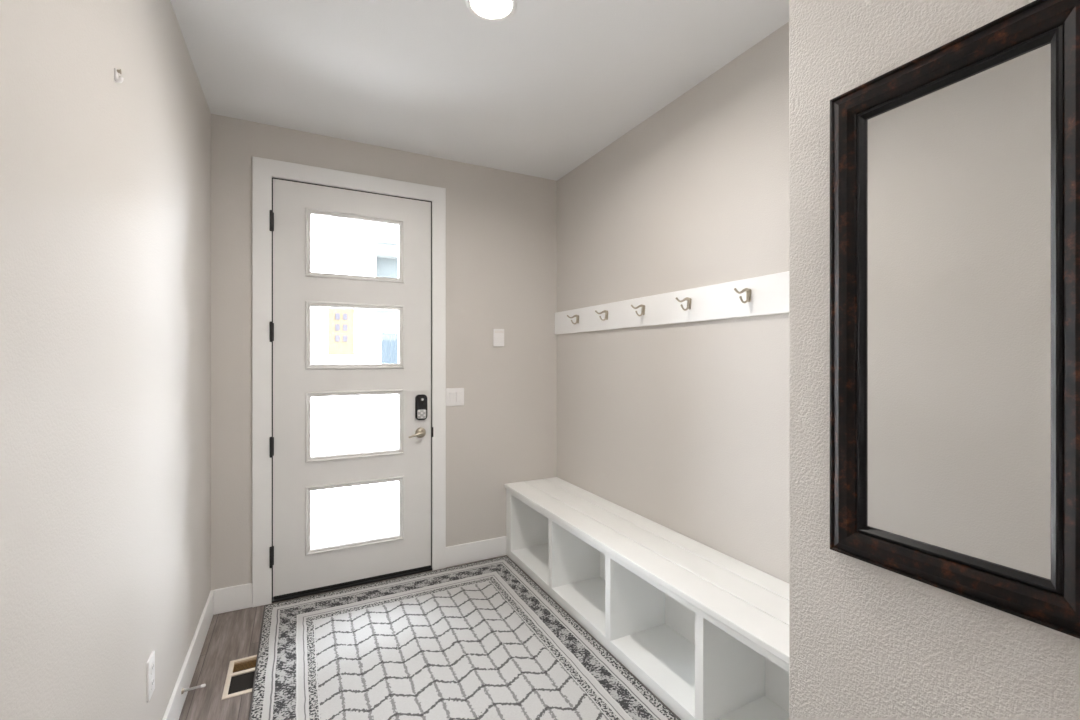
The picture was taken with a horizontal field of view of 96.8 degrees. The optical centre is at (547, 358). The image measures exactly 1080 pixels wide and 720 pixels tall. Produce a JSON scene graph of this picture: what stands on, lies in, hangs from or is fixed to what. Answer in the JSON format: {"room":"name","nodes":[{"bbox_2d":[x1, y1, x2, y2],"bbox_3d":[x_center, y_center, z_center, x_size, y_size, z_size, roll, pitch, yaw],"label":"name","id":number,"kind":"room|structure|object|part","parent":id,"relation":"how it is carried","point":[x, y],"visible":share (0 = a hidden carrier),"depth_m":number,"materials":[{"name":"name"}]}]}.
{"room":"entryway","nodes":[
{"label":"entryway","id":0,"kind":"room"},
{"bbox_2d":[0,0,210,719],"bbox_3d":[-0.551,0.032,0.007,0.120,2.753,6.160,0,0,-27],"label":"wall","id":1,"kind":"structure","parent":0,"point":[105,183],"depth_m":1.15,"materials":[{"name":"beige paint"}]},
{"bbox_2d":[114,68,123,82],"bbox_3d":[-1.127,-0.742,1.260,0.022,0.036,0.012,0,0,-27],"label":"hanger","id":2,"kind":"object","parent":1,"relation":"attached to","point":[116,71],"visible":1,"depth_m":1.26,"materials":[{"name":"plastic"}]},
{"bbox_2d":[147,651,154,702],"bbox_3d":[-1.282,1.029,1.554,0.009,0.128,0.073,0,0,-27],"label":"wall outlet","id":3,"kind":"object","parent":1,"relation":"attached to","point":[151,661],"visible":1,"depth_m":1.54,"materials":[{"name":"white plastic"}]},
{"bbox_2d":[151,661,153,674],"bbox_3d":[-1.280,1.004,1.555,0.004,0.030,0.034,0,0,-27],"label":"receptacle","id":4,"kind":"object","parent":3,"relation":"attached to","point":[152,662],"depth_m":1.55,"materials":[{"name":"white plastic"}]},
{"bbox_2d":[151,677,153,689],"bbox_3d":[-1.280,1.054,1.555,0.004,0.030,0.034,0,0,-27],"label":"receptacle","id":5,"kind":"object","parent":3,"relation":"attached to","point":[152,678],"depth_m":1.55,"materials":[{"name":"white plastic"}]},
{"bbox_2d":[162,590,213,719],"bbox_3d":[-0.485,1.341,0.024,0.014,0.135,5.890,0,0,-27],"label":"baseboard","id":6,"kind":"structure","parent":1,"relation":"attached to","point":[176,702],"depth_m":2.07,"materials":[{"name":"white wood"}]},
{"bbox_2d":[181,684,205,693],"bbox_3d":[-1.426,1.331,1.936,0.078,0.022,0.022,0,0,-27],"label":"door stop","id":7,"kind":"object","parent":1,"relation":"attached to","point":[201,685],"visible":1,"depth_m":1.93,"materials":[{"name":"silver metal"}]},
{"bbox_2d":[211,114,556,589],"bbox_3d":[-0.922,0.032,3.200,2.165,2.753,0.150,0,0,-27],"label":"wall","id":8,"kind":"structure","parent":0,"point":[501,225],"depth_m":3.28,"materials":[{"name":"beige paint"}]},
{"bbox_2d":[213,583,251,614],"bbox_3d":[-1.752,1.341,2.677,0.183,0.135,0.014,0,0,-27],"label":"baseboard","id":9,"kind":"structure","parent":8,"relation":"attached to","point":[238,597],"depth_m":2.67,"materials":[{"name":"white wood"}]},
{"bbox_2d":[252,156,445,607],"bbox_3d":[-1.206,0.133,3.029,1.109,2.550,0.152,0,0,-27],"label":"trim","id":10,"kind":"structure","parent":8,"relation":"attached to","point":[264,170],"depth_m":2.75,"materials":[{"name":"white paint"}]},
{"bbox_2d":[269,179,430,599],"bbox_3d":[-1.188,0.178,2.980,0.930,2.435,0.110,0,0,-27],"label":"door","id":11,"kind":"structure","parent":8,"relation":"in","point":[299,568],"depth_m":2.94,"materials":[{"name":"white paint"}]},
{"bbox_3d":[-1.194,-0.691,3.001,0.572,0.408,0.067,0,0,-27],"label":"glazing frame","id":12,"kind":"part","parent":11,"relation":"part of","materials":[{"name":"white paint"}]},
{"bbox_3d":[-1.194,-0.139,3.001,0.572,0.407,0.067,0,0,-27],"label":"glazing frame","id":13,"kind":"part","parent":11,"relation":"part of","materials":[{"name":"white paint"}]},
{"bbox_3d":[-1.194,0.410,3.001,0.572,0.419,0.067,0,0,-27],"label":"glazing frame","id":14,"kind":"part","parent":11,"relation":"part of","materials":[{"name":"white paint"}]},
{"bbox_3d":[-1.194,0.968,3.001,0.572,0.409,0.067,0,0,-27],"label":"glazing frame","id":15,"kind":"part","parent":11,"relation":"part of","materials":[{"name":"white paint"}]},
{"bbox_3d":[-0.849,0.497,3.103,0.094,0.036,0.016,0,0,-27],"label":"lever","id":16,"kind":"part","parent":11,"relation":"part of","materials":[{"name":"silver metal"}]},
{"bbox_3d":[-0.825,0.490,3.142,0.068,0.068,0.047,0,0,-27],"label":"handle","id":17,"kind":"part","parent":11,"relation":"part of","materials":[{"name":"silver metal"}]},
{"bbox_2d":[446,388,463,405],"bbox_3d":[-0.625,0.263,3.262,0.126,0.121,0.014,0,0,-27],"label":"light switch","id":18,"kind":"object","parent":8,"relation":"attached to","point":[454,396],"visible":1,"depth_m":3.26,"materials":[{"name":"white plastic"}]},
{"bbox_2d":[446,536,505,566],"bbox_3d":[-0.490,1.341,3.332,0.442,0.135,0.014,0,0,-27],"label":"baseboard","id":19,"kind":"structure","parent":8,"relation":"attached to","point":[465,553],"depth_m":3.32,"materials":[{"name":"white wood"}]},
{"bbox_2d":[493,329,503,345],"bbox_3d":[-0.344,-0.146,3.409,0.080,0.124,0.012,0,0,-27],"label":"wall plate","id":20,"kind":"object","parent":8,"relation":"attached to","point":[498,334],"visible":1,"depth_m":3.40,"materials":[{"name":"white plastic"}]},
{"bbox_2d":[179,555,680,719],"bbox_3d":[0.463,1.418,0.533,2.405,0.020,6.160,0,0,-27],"label":"floor","id":21,"kind":"structure","parent":0,"point":[232,635],"depth_m":2.23,"materials":[{"name":"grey wood"}]},
{"bbox_2d":[221,655,256,699],"bbox_3d":[-1.340,1.519,2.136,0.154,0.229,0.283,0,0,-27],"label":"floor vent","id":22,"kind":"object","parent":21,"relation":"in","point":[240,678],"visible":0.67,"depth_m":2.12,"materials":[{"name":"beige metal"}]},
{"bbox_2d":[248,556,679,719],"bbox_3d":[-0.396,1.401,2.003,1.487,0.014,2.381,0,0,-27],"label":"area rug","id":23,"kind":"object","parent":21,"relation":"on","point":[481,640],"visible":1,"depth_m":2.25,"materials":[{"name":"white fabric"}]},
{"bbox_2d":[504,477,788,719],"bbox_3d":[0.450,1.153,2.438,0.428,0.511,2.461,0,0,-27],"label":"storage bench","id":24,"kind":"object","parent":21,"relation":"on","point":[705,630],"visible":0.78,"depth_m":2.20,"materials":[{"name":"white paint"}]},
{"bbox_3d":[0.580,1.161,2.506,0.012,0.454,2.461,0,0,-27],"label":"panel","id":25,"kind":"part","parent":24,"relation":"part of","materials":[{"name":"white paint"}]},
{"bbox_2d":[170,0,788,180],"bbox_3d":[0.804,-1.420,-0.123,2.405,0.150,7.640,0,0,-27],"label":"ceiling","id":26,"kind":"structure","parent":0,"point":[540,90],"depth_m":2.20,"materials":[{"name":"white paint"}]},
{"bbox_2d":[465,0,516,21],"bbox_3d":[-0.211,-1.342,1.815,0.196,0.008,0.196,0,0,-27],"label":"recessed light","id":27,"kind":"object","parent":26,"relation":"in","point":[488,10],"visible":1,"depth_m":1.84,"materials":[{"name":"white plastic"}]},
{"bbox_2d":[557,22,788,582],"bbox_3d":[0.665,0.032,2.623,0.120,2.753,2.638,0,0,-27],"label":"wall","id":28,"kind":"structure","parent":0,"point":[683,428],"depth_m":2.38,"materials":[{"name":"beige paint"}]},
{"bbox_2d":[555,271,788,333],"bbox_3d":[0.592,-0.263,2.513,0.111,0.163,2.464,0,0,-27],"label":"coat rack","id":29,"kind":"object","parent":28,"relation":"attached to","point":[767,294],"visible":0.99,"depth_m":2.36,"materials":[{"name":"white wood"}]},
{"bbox_2d":[789,0,1079,719],"bbox_3d":[1.752,0.032,-0.272,0.859,2.753,3.542,0,0,-27],"label":"wall","id":30,"kind":"structure","parent":0,"point":[867,641],"depth_m":0.98,"materials":[{"name":"beige paint"}]},
{"bbox_2d":[830,0,1079,638],"bbox_3d":[0.684,-0.070,0.824,0.027,0.936,0.398,0,0,-27],"label":"wall mirror","id":31,"kind":"object","parent":30,"relation":"attached to","point":[955,168],"visible":1,"depth_m":0.80,"materials":[{"name":"brown wood"}]},
{"bbox_2d":[867,42,1050,579],"bbox_3d":[0.690,-0.070,0.827,0.008,0.816,0.278,0,0,-27],"label":"mirror glass","id":32,"kind":"object","parent":31,"relation":"attached to","point":[959,156],"depth_m":0.80,"materials":[{"name":"beige mirror"}]},
{"label":"outside","id":33,"kind":"structure","parent":0,"visible":0},
{"bbox_2d":[311,394,397,546],"bbox_3d":[-14.598,1.563,28.105,80.000,0.190,56.660,0,0,-27],"label":"ground","id":34,"kind":"structure","parent":33,"point":[370,423],"depth_m":7.48,"materials":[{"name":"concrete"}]},
{"bbox_2d":[311,215,397,399],"bbox_3d":[-9.278,-3.062,21.549,21.400,9.060,9.600,0,0,-27],"label":"neighbor house","id":35,"kind":"structure","parent":34,"relation":"on","point":[338,246],"depth_m":18.59,"materials":[{"name":"white"}]},
{"bbox_3d":[-8.014,-1.602,18.335,0.160,0.240,0.030,0,0,-27],"label":"pane","id":36,"kind":"part","parent":35,"relation":"part of","materials":[{"name":"glass"}]},
{"bbox_3d":[-8.014,-1.182,18.335,0.160,0.240,0.030,0,0,-27],"label":"pane","id":37,"kind":"part","parent":35,"relation":"part of","materials":[{"name":"glass"}]},
{"bbox_3d":[-8.014,-0.762,18.335,0.160,0.240,0.030,0,0,-27],"label":"pane","id":38,"kind":"part","parent":35,"relation":"part of","materials":[{"name":"glass"}]},
{"bbox_3d":[-7.912,-1.052,18.422,0.920,2.080,0.050,0,0,-27],"label":"door","id":39,"kind":"part","parent":35,"relation":"part of","materials":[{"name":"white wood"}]},
{"bbox_3d":[-6.410,-0.187,19.641,0.770,1.090,0.050,0,0,-27],"label":"pane","id":40,"kind":"part","parent":35,"relation":"part of","materials":[{"name":"blue glass"}]}
]}

